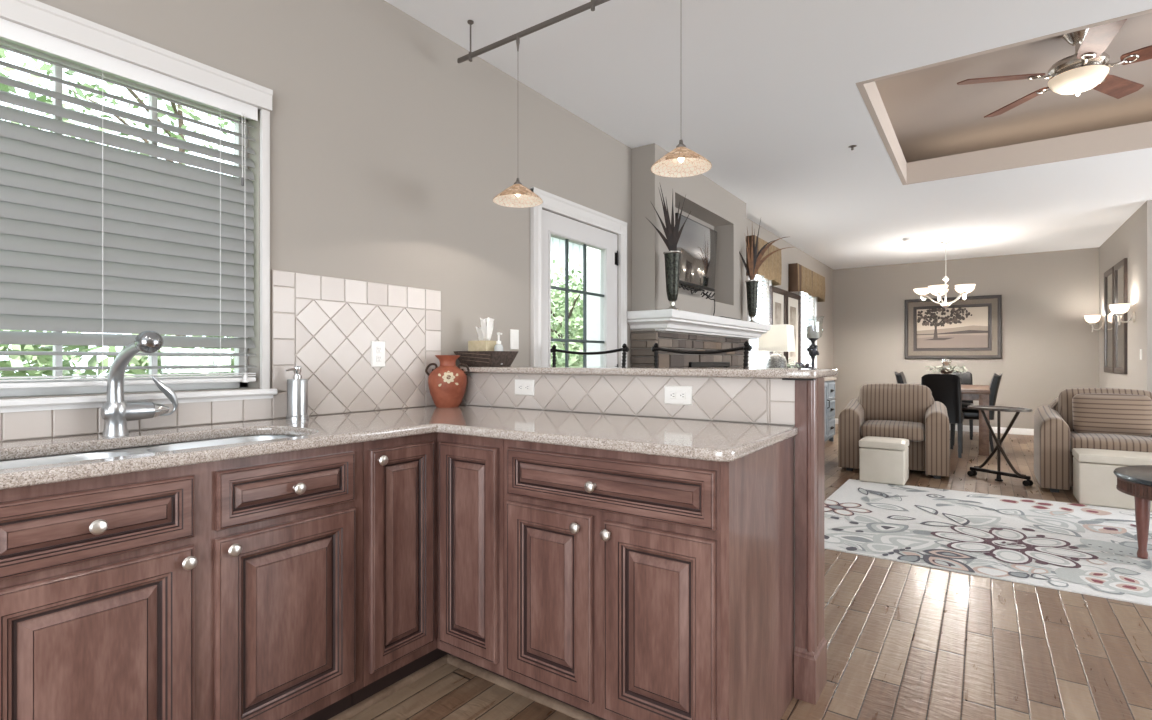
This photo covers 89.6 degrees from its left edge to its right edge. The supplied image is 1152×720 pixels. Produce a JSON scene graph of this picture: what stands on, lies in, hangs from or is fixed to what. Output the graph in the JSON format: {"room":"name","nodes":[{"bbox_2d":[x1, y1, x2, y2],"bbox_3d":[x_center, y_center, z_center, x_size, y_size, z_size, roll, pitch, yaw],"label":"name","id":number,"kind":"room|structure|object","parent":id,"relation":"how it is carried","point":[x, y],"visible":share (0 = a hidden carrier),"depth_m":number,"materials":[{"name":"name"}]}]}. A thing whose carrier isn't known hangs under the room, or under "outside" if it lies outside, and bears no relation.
{"room":"kitchen","nodes":[
{"label":"kitchen","id":0,"kind":"room"},
{"bbox_2d":[0,0,832,441],"bbox_3d":[0.478,-0.643,4.677,0.160,3.570,14.520,0,0,35],"label":"wall","id":1,"kind":"structure","parent":0,"point":[391,155],"depth_m":2.67,"materials":[{"name":"beige paint"}]},
{"bbox_2d":[0,0,277,412],"bbox_3d":[-1.685,-0.434,1.555,0.174,1.159,1.685,0,0,35],"label":"window","id":2,"kind":"structure","parent":1,"relation":"in","point":[32,14],"depth_m":1.91,"materials":[{"name":"white wood"}]},
{"bbox_2d":[0,18,257,388],"bbox_3d":[-1.652,-0.429,1.526,0.075,1.024,1.571,0,0,35],"label":"window blind","id":3,"kind":"object","parent":2,"relation":"attached to","point":[96,238],"visible":1,"depth_m":1.82,"materials":[{"name":"white paint"}]},
{"bbox_2d":[0,270,440,440],"bbox_3d":[-1.373,-0.060,1.899,0.009,0.568,2.426,0,0,35],"label":"backsplash","id":4,"kind":"structure","parent":1,"relation":"attached to","point":[325,326],"depth_m":2.40,"materials":[{"name":"tile"}]},
{"bbox_2d":[371,341,384,366],"bbox_3d":[-0.880,-0.026,2.584,0.008,0.115,0.072,0,0,35],"label":"wall outlet","id":5,"kind":"object","parent":4,"relation":"attached to","point":[377,347],"visible":1,"depth_m":2.58,"materials":[{"name":"white plastic"}]},
{"bbox_2d":[376,346,381,352],"bbox_3d":[-0.877,-0.046,2.582,0.002,0.028,0.028,0,0,35],"label":"receptacle","id":6,"kind":"object","parent":5,"relation":"attached to","point":[378,348],"depth_m":2.58,"materials":[{"name":"white plastic"}]},
{"bbox_2d":[376,355,381,361],"bbox_3d":[-0.877,-0.006,2.582,0.002,0.028,0.028,0,0,35],"label":"receptacle","id":7,"kind":"object","parent":5,"relation":"attached to","point":[378,357],"depth_m":2.58,"materials":[{"name":"white plastic"}]},
{"bbox_2d":[510,329,518,349],"bbox_3d":[-0.353,-0.118,3.348,0.008,0.115,0.072,0,0,35],"label":"wall switch","id":8,"kind":"object","parent":1,"relation":"attached to","point":[514,334],"visible":1,"depth_m":3.34,"materials":[{"name":"white plastic"}]},
{"bbox_2d":[530,187,626,366],"bbox_3d":[0.051,0.055,3.919,0.114,2.173,1.106,0,0,35],"label":"door","id":9,"kind":"structure","parent":1,"relation":"in","point":[544,224],"depth_m":3.87,"materials":[{"name":"white paint"}]},
{"bbox_2d":[747,275,771,367],"bbox_3d":[2.179,-0.408,7.038,0.165,1.520,0.900,0,0,35],"label":"window","id":10,"kind":"structure","parent":1,"relation":"in","point":[748,278],"depth_m":7.35,"materials":[{"name":"white paint"}]},
{"bbox_2d":[750,275,766,367],"bbox_3d":[2.189,-0.413,7.031,0.050,1.382,0.764,0,0,35],"label":"window blind","id":11,"kind":"object","parent":10,"relation":"attached to","point":[761,287],"visible":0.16,"depth_m":7.13,"materials":[{"name":"white paint"}]},
{"bbox_2d":[746,235,781,285],"bbox_3d":[2.251,-1.173,6.944,0.132,0.450,1.070,0,0,35],"label":"window valance","id":12,"kind":"object","parent":1,"relation":"attached to","point":[771,268],"visible":0.67,"depth_m":6.96,"materials":[{"name":"beige fabric"}]},
{"bbox_2d":[769,286,786,359],"bbox_3d":[2.648,-0.398,7.588,0.036,1.080,0.660,0,0,35],"label":"framed print","id":13,"kind":"object","parent":1,"relation":"attached to","point":[777,296],"visible":0.38,"depth_m":7.58,"materials":[{"name":"brown wood"}]},
{"bbox_2d":[787,291,800,366],"bbox_3d":[3.065,-0.398,8.181,0.036,1.080,0.690,0,0,35],"label":"framed print","id":14,"kind":"object","parent":1,"relation":"attached to","point":[793,300],"visible":0.57,"depth_m":8.29,"materials":[{"name":"brown wood"}]},
{"bbox_2d":[788,263,824,301],"bbox_3d":[3.486,-1.138,8.699,0.132,0.390,1.720,0,0,35],"label":"window valance","id":15,"kind":"object","parent":1,"relation":"attached to","point":[800,278],"visible":0.99,"depth_m":8.38,"materials":[{"name":"beige fabric"}]},
{"bbox_2d":[799,291,816,367],"bbox_3d":[3.537,-0.408,8.968,0.165,1.520,1.020,0,0,35],"label":"window","id":16,"kind":"structure","parent":1,"relation":"in","point":[799,291],"depth_m":9.32,"materials":[{"name":"white paint"}]},
{"bbox_2d":[801,291,812,366],"bbox_3d":[3.547,-0.413,8.961,0.050,1.382,0.884,0,0,35],"label":"window blind","id":17,"kind":"object","parent":16,"relation":"attached to","point":[804,327],"visible":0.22,"depth_m":8.97,"materials":[{"name":"white paint"}]},
{"bbox_2d":[551,236,582,355],"bbox_3d":[-1.637,-2.248,21.692,4.000,7.620,15.200,0,0,35],"label":"sky","id":18,"kind":"structure","parent":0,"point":[557,244],"depth_m":20.66,"materials":[{"name":"white"}]},
{"bbox_2d":[464,373,794,648],"bbox_3d":[0.108,0.602,2.519,1.715,1.080,0.135,0,0,35],"label":"wall","id":19,"kind":"structure","parent":0,"point":[517,373],"depth_m":2.07,"materials":[{"name":"beige paint"}]},
{"bbox_2d":[460,373,794,425],"bbox_3d":[0.070,0.143,2.457,1.704,0.161,0.009,0,0,35],"label":"backsplash","id":20,"kind":"structure","parent":19,"relation":"attached to","point":[732,399],"depth_m":2.31,"materials":[{"name":"tile"}]},
{"bbox_2d":[515,379,533,395],"bbox_3d":[-0.238,0.126,2.663,0.115,0.072,0.008,0,0,35],"label":"wall outlet","id":21,"kind":"object","parent":20,"relation":"attached to","point":[522,387],"visible":1,"depth_m":2.66,"materials":[{"name":"white plastic"}]},
{"bbox_2d":[664,385,691,404],"bbox_3d":[0.390,0.135,2.221,0.115,0.072,0.008,0,0,35],"label":"wall outlet","id":22,"kind":"object","parent":20,"relation":"attached to","point":[677,395],"visible":1,"depth_m":2.22,"materials":[{"name":"white plastic"}]},
{"bbox_2d":[670,391,675,398],"bbox_3d":[0.372,0.135,2.230,0.028,0.028,0.002,0,0,35],"label":"receptacle","id":23,"kind":"object","parent":22,"relation":"attached to","point":[672,393],"depth_m":2.23,"materials":[{"name":"white plastic"}]},
{"bbox_2d":[679,392,685,398],"bbox_3d":[0.405,0.135,2.207,0.028,0.028,0.002,0,0,35],"label":"receptacle","id":24,"kind":"object","parent":22,"relation":"attached to","point":[682,395],"depth_m":2.21,"materials":[{"name":"white plastic"}]},
{"bbox_2d":[457,366,837,378],"bbox_3d":[0.174,0.047,2.567,1.763,0.029,0.400,0,0,35],"label":"countertop","id":25,"kind":"structure","parent":19,"relation":"on","point":[804,373],"depth_m":2.22,"materials":[{"name":"beige stone"}]},
{"bbox_2d":[453,351,518,366],"bbox_3d":[-0.457,-0.006,2.950,0.273,0.076,0.190,0,0,35],"label":"tray","id":26,"kind":"object","parent":25,"relation":"on","point":[471,358],"visible":0.91,"depth_m":2.88,"materials":[{"name":"brown wood"}]},
{"bbox_2d":[468,317,495,350],"bbox_3d":[-0.466,-0.097,2.957,0.125,0.240,0.110,0,0,35],"label":"tissue box","id":27,"kind":"object","parent":26,"relation":"in","point":[484,332],"visible":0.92,"depth_m":2.93,"materials":[{"name":"white"}]},
{"bbox_2d":[494,333,502,364],"bbox_3d":[-0.383,-0.057,2.898,0.055,0.160,0.046,0,0,35],"label":"lotion bottle","id":28,"kind":"object","parent":26,"relation":"in","point":[498,347],"visible":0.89,"depth_m":2.89,"materials":[{"name":"white plastic"}]},
{"bbox_2d":[787,362,813,367],"bbox_3d":[2.855,0.136,7.327,0.349,0.219,0.398,0,0,35],"label":"bowl","id":29,"kind":"object","parent":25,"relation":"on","point":[802,365],"visible":0.21,"depth_m":7.26,"materials":[{"name":"silver metal"}]},
{"bbox_2d":[632,143,745,367],"bbox_3d":[1.099,-0.243,5.246,0.199,2.770,2.045,0,0,35],"label":"wall","id":30,"kind":"structure","parent":0,"point":[707,201],"depth_m":4.72,"materials":[{"name":"beige paint"}]},
{"bbox_2d":[675,213,716,291],"bbox_3d":[1.042,-0.939,5.209,0.139,0.570,0.880,0,0,35],"label":"television","id":31,"kind":"object","parent":30,"relation":"attached to","point":[697,243],"visible":0.84,"depth_m":5.17,"materials":[{"name":"black glass"}]},
{"bbox_2d":[347,424,1151,719],"bbox_3d":[3.406,1.202,2.617,7.320,0.120,14.520,0,0,35],"label":"floor","id":32,"kind":"structure","parent":0,"point":[906,641],"depth_m":2.30,"materials":[{"name":"brown wood"}]},
{"bbox_2d":[0,442,362,719],"bbox_3d":[-1.177,0.700,1.606,0.646,0.884,0.963,0,0,35],"label":"base cabinet","id":33,"kind":"object","parent":32,"relation":"on","point":[232,589],"visible":1,"depth_m":1.43,"materials":[{"name":"brown wood"}]},
{"bbox_2d":[352,433,524,705],"bbox_3d":[-0.525,0.700,2.299,0.915,0.884,0.914,0,0,35],"label":"base cabinet","id":34,"kind":"object","parent":32,"relation":"on","point":[433,503],"visible":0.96,"depth_m":1.96,"materials":[{"name":"brown wood"}]},
{"bbox_2d":[0,405,797,489],"bbox_3d":[-0.661,0.241,1.434,1.701,0.032,2.486,0,0,35],"label":"countertop","id":35,"kind":"structure","parent":34,"relation":"on","point":[679,438],"depth_m":1.77,"materials":[{"name":"beige stone"}]},
{"bbox_2d":[101,331,177,435],"bbox_3d":[-1.243,0.072,1.723,0.319,0.306,0.196,0,0,35],"label":"kitchen faucet","id":36,"kind":"object","parent":35,"relation":"on","point":[115,412],"visible":1,"depth_m":1.73,"materials":[{"name":"silver metal"}]},
{"bbox_2d":[0,435,295,468],"bbox_3d":[-1.156,0.355,1.568,0.435,0.194,0.915,0,0,35],"label":"sink","id":37,"kind":"object","parent":35,"relation":"in","point":[27,462],"visible":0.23,"depth_m":1.64,"materials":[{"name":"silver metal"}]},
{"bbox_2d":[285,366,308,419],"bbox_3d":[-1.064,0.123,2.214,0.081,0.203,0.083,0,0,-27],"label":"soap dispenser","id":38,"kind":"object","parent":35,"relation":"on","point":[297,387],"visible":1,"depth_m":2.19,"materials":[{"name":"silver metal"}]},
{"bbox_2d":[425,355,469,407],"bbox_3d":[-0.617,0.101,2.787,0.184,0.248,0.184,0,0,35],"label":"terracotta urn","id":39,"kind":"object","parent":35,"relation":"on","point":[447,383],"visible":1,"depth_m":2.73,"materials":[{"name":"orange ceramic"}]},
{"bbox_2d":[438,371,457,386],"bbox_3d":[-0.596,0.087,2.708,0.093,0.074,0.024,0,0,-15],"label":"flower","id":40,"kind":"object","parent":39,"relation":"on","point":[445,378],"depth_m":2.70,"materials":[{"name":"beige paint"}]},
{"bbox_2d":[328,654,602,719],"bbox_3d":[-0.600,1.132,1.082,1.122,0.020,1.979,0,0,35],"label":"trim","id":41,"kind":"structure","parent":32,"relation":"on","point":[559,706],"depth_m":1.98,"materials":[{"name":"brown wood"}]},
{"bbox_2d":[550,343,628,366],"bbox_3d":[-0.052,0.524,3.186,0.544,1.234,0.466,0,0,35],"label":"bar stool","id":42,"kind":"object","parent":32,"relation":"on","point":[553,350],"visible":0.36,"depth_m":3.35,"materials":[{"name":"black metal"}]},
{"bbox_2d":[504,437,793,719],"bbox_3d":[0.236,0.700,1.918,0.764,0.884,0.660,0,0,35],"label":"base cabinet","id":43,"kind":"object","parent":32,"relation":"on","point":[637,586],"visible":1,"depth_m":1.65,"materials":[{"name":"brown wood"}]},
{"bbox_2d":[627,309,770,367],"bbox_3d":[1.205,0.388,5.232,0.389,1.509,2.345,0,0,35],"label":"fireplace","id":44,"kind":"object","parent":32,"relation":"on","point":[666,320],"visible":0.29,"depth_m":4.63,"materials":[{"name":"white paint"}]},
{"bbox_2d":[663,251,681,309],"bbox_3d":[0.715,-0.584,4.302,0.136,0.431,0.136,0,0,35],"label":"vase","id":45,"kind":"object","parent":44,"relation":"on","point":[672,258],"visible":0.91,"depth_m":4.26,"materials":[{"name":"ceramic"}]},
{"bbox_2d":[649,185,689,250],"bbox_3d":[0.690,-1.047,4.298,0.329,0.562,0.127,0,0,-13],"label":"palm spray","id":46,"kind":"object","parent":45,"relation":"in","point":[671,232],"visible":0.86,"depth_m":4.29,"materials":[{"name":"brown plant"}]},
{"bbox_2d":[679,284,714,315],"bbox_3d":[1.115,-0.512,5.115,0.148,0.279,0.818,0,0,35],"label":"scroll decoration","id":47,"kind":"object","parent":44,"relation":"on","point":[685,286],"visible":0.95,"depth_m":5.20,"materials":[{"name":"black metal"}]},
{"bbox_2d":[627,309,770,338],"bbox_3d":[1.205,-0.293,5.232,0.389,0.147,2.345,0,0,35],"label":"mantel shelf","id":48,"kind":"object","parent":44,"relation":"attached to","point":[666,320],"depth_m":4.57,"materials":[{"name":"white paint"}]},
{"bbox_2d":[745,280,758,322],"bbox_3d":[1.775,-0.584,5.843,0.136,0.431,0.136,0,0,35],"label":"vase","id":49,"kind":"object","parent":44,"relation":"on","point":[751,285],"visible":0.91,"depth_m":5.80,"materials":[{"name":"metal"}]},
{"bbox_2d":[651,341,751,367],"bbox_3d":[0.509,0.524,2.791,0.544,1.234,0.466,0,0,35],"label":"bar stool","id":50,"kind":"object","parent":32,"relation":"on","point":[746,347],"visible":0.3,"depth_m":2.94,"materials":[{"name":"black metal"}]},
{"bbox_2d":[782,378,826,704],"bbox_3d":[0.794,0.602,2.012,0.104,1.080,0.185,0,0,35],"label":"pilaster","id":51,"kind":"object","parent":32,"relation":"on","point":[810,651],"visible":0.93,"depth_m":1.96,"materials":[{"name":"brown wood"}]},
{"bbox_2d":[823,377,836,441],"bbox_3d":[2.786,0.695,7.332,0.521,0.895,2.420,0,0,35],"label":"sideboard","id":52,"kind":"object","parent":32,"relation":"on","point":[829,383],"visible":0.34,"depth_m":7.87,"materials":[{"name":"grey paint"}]},
{"bbox_2d":[758,324,794,367],"bbox_3d":[2.306,-0.076,6.667,0.330,0.644,0.330,0,0,35],"label":"table lamp","id":53,"kind":"object","parent":52,"relation":"on","point":[780,338],"visible":0.7,"depth_m":6.56,"materials":[{"name":"beige fabric"}]},
{"bbox_2d":[807,326,818,366],"bbox_3d":[3.221,-0.174,7.882,0.290,0.840,0.290,0,0,35],"label":"candle holder","id":54,"kind":"object","parent":52,"relation":"on","point":[812,331],"visible":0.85,"depth_m":7.83,"materials":[{"name":"grey metal"}]},
{"bbox_2d":[807,326,818,337],"bbox_3d":[3.221,-0.379,7.882,0.160,0.161,0.160,0,0,35],"label":"candle","id":55,"kind":"object","parent":54,"relation":"on","point":[812,331],"depth_m":7.81,"materials":[{"name":"grey wax"}]},
{"bbox_2d":[838,383,949,478],"bbox_3d":[3.344,0.699,6.108,0.970,0.886,0.860,0,0,31],"label":"armchair","id":56,"kind":"object","parent":32,"relation":"on","point":[911,412],"visible":0.94,"depth_m":5.95,"materials":[{"name":"fabric"}]},
{"bbox_2d":[860,420,924,441],"bbox_3d":[3.287,0.727,6.014,0.566,0.180,0.640,0,0,31],"label":"seat cushion","id":57,"kind":"object","parent":56,"relation":"on","point":[913,430],"depth_m":5.79,"materials":[{"name":"fabric"}]},
{"bbox_2d":[859,383,931,424],"bbox_3d":[3.448,0.482,6.281,0.690,0.453,0.248,0,0,31],"label":"backrest","id":58,"kind":"object","parent":56,"relation":"on","point":[883,401],"depth_m":6.19,"materials":[{"name":"fabric"}]},
{"bbox_2d":[895,372,906,383],"bbox_3d":[4.717,0.652,7.991,0.560,0.980,0.440,0,0,35],"label":"dining chair","id":59,"kind":"object","parent":32,"relation":"on","point":[900,378],"visible":0.07,"depth_m":7.98,"materials":[{"name":"black leather"}]},
{"bbox_2d":[921,374,963,457],"bbox_3d":[4.432,0.652,7.030,0.440,0.980,0.560,0,0,35],"label":"dining chair","id":60,"kind":"object","parent":32,"relation":"on","point":[945,389],"visible":0.47,"depth_m":6.80,"materials":[{"name":"black leather"}]},
{"bbox_2d":[916,384,989,455],"bbox_3d":[5.020,0.750,7.814,0.900,0.785,1.640,0,0,35],"label":"dining table","id":61,"kind":"object","parent":32,"relation":"on","point":[980,393],"visible":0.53,"depth_m":6.94,"materials":[{"name":"brown wood"}]},
{"bbox_2d":[924,359,966,373],"bbox_3d":[4.954,0.171,7.764,0.503,0.370,0.372,0,0,35],"label":"centrepiece","id":62,"kind":"object","parent":61,"relation":"on","point":[946,368],"visible":0.89,"depth_m":7.71,"materials":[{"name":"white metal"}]},
{"bbox_2d":[924,364,966,372],"bbox_3d":[4.954,0.120,7.764,0.503,0.121,0.372,0,0,35],"label":"greenery","id":63,"kind":"object","parent":62,"relation":"on","point":[946,368],"depth_m":7.71,"materials":[{"name":"white plant"}]},
{"bbox_2d":[940,370,953,373],"bbox_3d":[4.958,0.244,7.761,0.170,0.224,0.170,0,0,35],"label":"bowl","id":64,"kind":"object","parent":62,"relation":"on","point":[943,371],"depth_m":7.70,"materials":[{"name":"ceramic"}]},
{"bbox_2d":[952,371,973,439],"bbox_3d":[5.654,0.652,8.628,0.440,0.980,0.560,0,0,35],"label":"dining chair","id":65,"kind":"object","parent":32,"relation":"on","point":[966,377],"visible":0.22,"depth_m":8.66,"materials":[{"name":"black leather"}]},
{"bbox_2d":[950,373,1001,451],"bbox_3d":[5.133,0.652,7.454,0.560,0.980,0.440,0,0,35],"label":"dining chair","id":66,"kind":"object","parent":32,"relation":"on","point":[973,414],"visible":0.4,"depth_m":7.20,"materials":[{"name":"black leather"}]},
{"bbox_2d":[824,479,1151,605],"bbox_3d":[3.207,1.136,3.707,3.080,0.011,2.285,0,0,35],"label":"area rug","id":67,"kind":"object","parent":32,"relation":"on","point":[1091,550],"visible":0.98,"depth_m":3.72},
{"bbox_2d":[859,436,908,484],"bbox_3d":[2.906,0.936,5.469,0.384,0.390,0.384,0,0,35],"label":"storage ottoman","id":68,"kind":"object","parent":67,"relation":"on","point":[885,460],"visible":1,"depth_m":5.33,"materials":[{"name":"beige leather"}]},
{"bbox_2d":[1113,465,1151,558],"bbox_3d":[3.605,0.893,3.247,0.876,0.475,0.876,0,0,35],"label":"round coffee table","id":69,"kind":"object","parent":67,"relation":"on","point":[1136,480],"visible":1,"depth_m":3.31,"materials":[{"name":"brown wood"}]},
{"bbox_2d":[967,405,1032,485],"bbox_3d":[3.995,0.795,5.479,0.388,0.694,0.544,0,0,-24],"label":"tray table","id":70,"kind":"object","parent":32,"relation":"on","point":[998,448],"visible":1,"depth_m":5.47,"materials":[{"name":"grey metal"}]},
{"bbox_2d":[967,405,1032,411],"bbox_3d":[3.995,0.459,5.479,0.388,0.022,0.528,0,0,-24],"label":"tray","id":71,"kind":"object","parent":70,"relation":"on","point":[978,407],"depth_m":5.46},
{"bbox_2d":[1034,388,1151,492],"bbox_3d":[4.937,0.699,4.915,1.620,0.886,0.860,0,0,35],"label":"sofa","id":72,"kind":"object","parent":32,"relation":"on","point":[1055,437],"visible":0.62,"depth_m":5.00,"materials":[{"name":"fabric"}]},
{"bbox_2d":[1058,388,1151,436],"bbox_3d":[4.803,0.482,5.255,0.670,0.453,0.248,0,0,35],"label":"backrest","id":73,"kind":"object","parent":72,"relation":"on","point":[1065,397],"depth_m":5.32,"materials":[{"name":"fabric"}]},
{"bbox_2d":[1070,431,1151,452],"bbox_3d":[4.624,0.727,5.000,0.606,0.180,0.640,0,0,35],"label":"seat cushion","id":74,"kind":"object","parent":72,"relation":"on","point":[1119,442],"depth_m":4.81,"materials":[{"name":"fabric"}]},
{"bbox_2d":[1072,394,1151,436],"bbox_3d":[4.669,0.477,5.056,0.520,0.363,0.232,0,0,35],"label":"sofa pillow","id":75,"kind":"object","parent":72,"relation":"on","point":[1123,414],"visible":0.93,"depth_m":4.99,"materials":[{"name":"fabric"}]},
{"bbox_2d":[1072,448,1151,511],"bbox_3d":[4.334,0.928,4.519,0.684,0.405,0.394,0,0,35],"label":"storage ottoman","id":76,"kind":"object","parent":32,"relation":"on","point":[1094,479],"visible":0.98,"depth_m":4.49,"materials":[{"name":"beige leather"}]},
{"bbox_2d":[739,220,790,279],"bbox_3d":[1.889,-1.107,5.848,0.611,0.682,0.143,0,0,0],"label":"palm spray","id":77,"kind":"object","parent":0,"point":[755,261],"visible":0.94,"depth_m":5.82,"materials":[{"name":"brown plant"}]},
{"bbox_2d":[385,0,1151,269],"bbox_3d":[3.406,-1.653,2.617,7.320,0.050,14.520,0,0,35],"label":"ceiling","id":78,"kind":"structure","parent":0,"point":[767,92],"depth_m":3.58,"materials":[{"name":"white paint"}]},
{"bbox_2d":[457,0,609,62],"bbox_3d":[0.296,-1.534,2.225,2.135,0.189,0.029,0,0,35],"label":"rail","id":79,"kind":"object","parent":78,"relation":"attached to","point":[591,5],"visible":1,"depth_m":2.57,"materials":[{"name":"grey metal"}]},
{"bbox_2d":[493,33,542,207],"bbox_3d":[-0.262,-1.093,2.617,0.224,0.755,0.224,0,0,35],"label":"glass pendant","id":80,"kind":"object","parent":79,"relation":"hanging from","point":[517,195],"visible":1,"depth_m":2.65,"materials":[{"name":"beige glass"}]},
{"bbox_2d":[651,140,711,177],"bbox_3d":[0.391,-1.093,2.158,0.224,0.757,0.224,0,0,35],"label":"glass pendant","id":81,"kind":"object","parent":79,"relation":"hanging from","point":[681,161],"visible":1,"depth_m":2.20,"materials":[{"name":"beige glass"}]},
{"bbox_2d":[676,140,685,147],"bbox_3d":[0.391,-0.791,2.158,0.036,0.055,0.036,0,0,35],"label":"socket","id":82,"kind":"object","parent":81,"relation":"attached to","point":[680,145],"depth_m":2.15,"materials":[{"name":"grey metal"}]},
{"bbox_2d":[913,241,975,307],"bbox_3d":[5.065,-1.173,7.987,0.730,0.910,0.749,0,0,35],"label":"chandelier","id":83,"kind":"object","parent":78,"relation":"hanging from","point":[964,289],"visible":1,"depth_m":7.95,"materials":[{"name":"white glass"}]},
{"bbox_2d":[856,9,1151,184],"bbox_3d":[3.828,-1.722,3.359,3.633,0.192,2.430,0,0,35],"label":"trim","id":84,"kind":"structure","parent":78,"relation":"attached to","point":[1137,136],"depth_m":4.68,"materials":[{"name":"beige paint"}]},
{"bbox_2d":[833,247,1098,428],"bbox_3d":[6.204,-0.643,9.427,3.740,3.570,0.160,0,0,35],"label":"wall","id":85,"kind":"structure","parent":0,"point":[1049,347],"depth_m":9.01,"materials":[{"name":"beige paint"}]},
{"bbox_2d":[835,418,1033,434],"bbox_3d":[6.079,1.095,9.407,3.560,0.095,0.015,0,0,35],"label":"baseboard","id":86,"kind":"structure","parent":85,"relation":"attached to","point":[1022,431],"depth_m":9.00,"materials":[{"name":"white paint"}]},
{"bbox_2d":[905,295,1001,358],"bbox_3d":[6.074,-0.518,9.389,1.313,0.990,0.050,0,0,35],"label":"landscape painting","id":87,"kind":"object","parent":85,"relation":"attached to","point":[971,327],"visible":1,"depth_m":9.36,"materials":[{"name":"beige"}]},
{"bbox_2d":[875,13,1151,162],"bbox_3d":[3.958,-1.918,3.543,5.563,0.480,3.910,0,0,35],"label":"ceiling","id":88,"kind":"structure","parent":0,"point":[931,116],"depth_m":4.74,"materials":[{"name":"beige paint"}]},
{"bbox_2d":[957,19,1151,117],"bbox_3d":[3.191,-1.890,3.661,1.302,0.414,1.290,0,0,35],"label":"ceiling fan","id":89,"kind":"object","parent":88,"relation":"hanging from","point":[1088,68],"visible":1,"depth_m":3.64,"materials":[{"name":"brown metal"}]},
{"bbox_2d":[1099,200,1151,392],"bbox_3d":[6.754,-0.643,7.099,0.160,3.570,3.015,0,0,35],"label":"wall","id":90,"kind":"structure","parent":0,"point":[1132,240],"depth_m":6.37,"materials":[{"name":"beige paint"}]},
{"bbox_2d":[1084,315,1103,331],"bbox_3d":[7.229,-0.505,8.095,0.208,0.236,0.176,0,0,35],"label":"wall sconce","id":91,"kind":"object","parent":90,"relation":"attached to","point":[1091,319],"visible":1,"depth_m":8.06,"materials":[{"name":"white glass"}]},
{"bbox_2d":[1104,266,1113,372],"bbox_3d":[6.988,-0.510,7.598,0.030,1.345,0.670,0,0,35],"label":"framed mirror","id":92,"kind":"object","parent":90,"relation":"attached to","point":[1109,274],"visible":0.94,"depth_m":7.62,"materials":[{"name":"brown wood"}]},
{"bbox_2d":[1114,258,1126,373],"bbox_3d":[6.568,-0.510,7.001,0.030,1.345,0.670,0,0,35],"label":"framed mirror","id":93,"kind":"object","parent":90,"relation":"attached to","point":[1120,269],"visible":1,"depth_m":7.00,"materials":[{"name":"brown wood"}]},
{"bbox_2d":[1109,304,1134,324],"bbox_3d":[6.090,-0.505,6.476,0.208,0.236,0.176,0,0,35],"label":"wall sconce","id":94,"kind":"object","parent":90,"relation":"attached to","point":[1119,310],"visible":1,"depth_m":6.44,"materials":[{"name":"white glass"}]},
{"label":"outside","id":95,"kind":"structure","parent":0,"visible":0},
{"bbox_3d":[-15.379,1.602,16.931,39.800,0.080,70.000,0,0,35],"label":"ground","id":96,"kind":"structure","parent":95,"visible":0},
{"bbox_2d":[0,330,108,379],"bbox_3d":[-4.933,0.647,4.324,1.164,2.120,2.166,0,0,35],"label":"shrub","id":97,"kind":"object","parent":96,"relation":"on","point":[36,360],"visible":0.09,"depth_m":4.71,"materials":[{"name":"green plant"}]},
{"bbox_2d":[0,48,198,375],"bbox_3d":[-7.149,-2.394,6.394,6.879,7.922,6.472,0,0,-42],"label":"tree","id":98,"kind":"object","parent":96,"relation":"on","point":[3,87],"visible":0.05,"depth_m":6.44,"materials":[{"name":"green plant"}]},
{"bbox_2d":[4,49,233,360],"bbox_3d":[-7.461,-3.264,11.008,7.269,9.661,6.520,0,0,-15],"label":"tree","id":99,"kind":"object","parent":96,"relation":"on","point":[172,108],"visible":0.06,"depth_m":10.66,"materials":[{"name":"green plant"}]},
{"bbox_2d":[97,334,233,377],"bbox_3d":[-3.797,0.616,6.457,1.173,2.202,2.352,0,0,35],"label":"shrub","id":100,"kind":"object","parent":96,"relation":"on","point":[136,360],"visible":0.08,"depth_m":5.84,"materials":[{"name":"green plant"}]},
{"bbox_2d":[551,258,582,363],"bbox_3d":[-0.303,-0.363,12.744,4.416,5.362,4.283,0,0,-17],"label":"tree","id":101,"kind":"object","parent":96,"relation":"on","point":[557,298],"visible":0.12,"depth_m":12.29,"materials":[{"name":"green plant"}]},
{"bbox_2d":[551,336,582,365],"bbox_3d":[-0.289,0.654,9.363,1.176,2.063,1.747,0,0,35],"label":"shrub","id":102,"kind":"object","parent":96,"relation":"on","point":[575,359],"visible":0.09,"depth_m":9.04,"materials":[{"name":"green plant"}]},
{"bbox_2d":[551,269,582,345],"bbox_3d":[-0.129,-0.297,16.536,4.521,5.388,5.053,0,0,-35],"label":"tree","id":103,"kind":"object","parent":96,"relation":"on","point":[558,278],"visible":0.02,"depth_m":16.29,"materials":[{"name":"green plant"}]},
{"bbox_3d":[0.101,1.382,6.409,2.430,0.360,7.400,0,0,35],"label":"floor","id":104,"kind":"structure","parent":96,"relation":"on","visible":0},
{"bbox_2d":[587,246,599,366],"bbox_3d":[0.324,-0.428,7.047,0.360,3.260,0.360,0,0,35],"label":"porch column","id":105,"kind":"structure","parent":104,"relation":"on","point":[593,255],"depth_m":6.94,"materials":[{"name":"white paint"}]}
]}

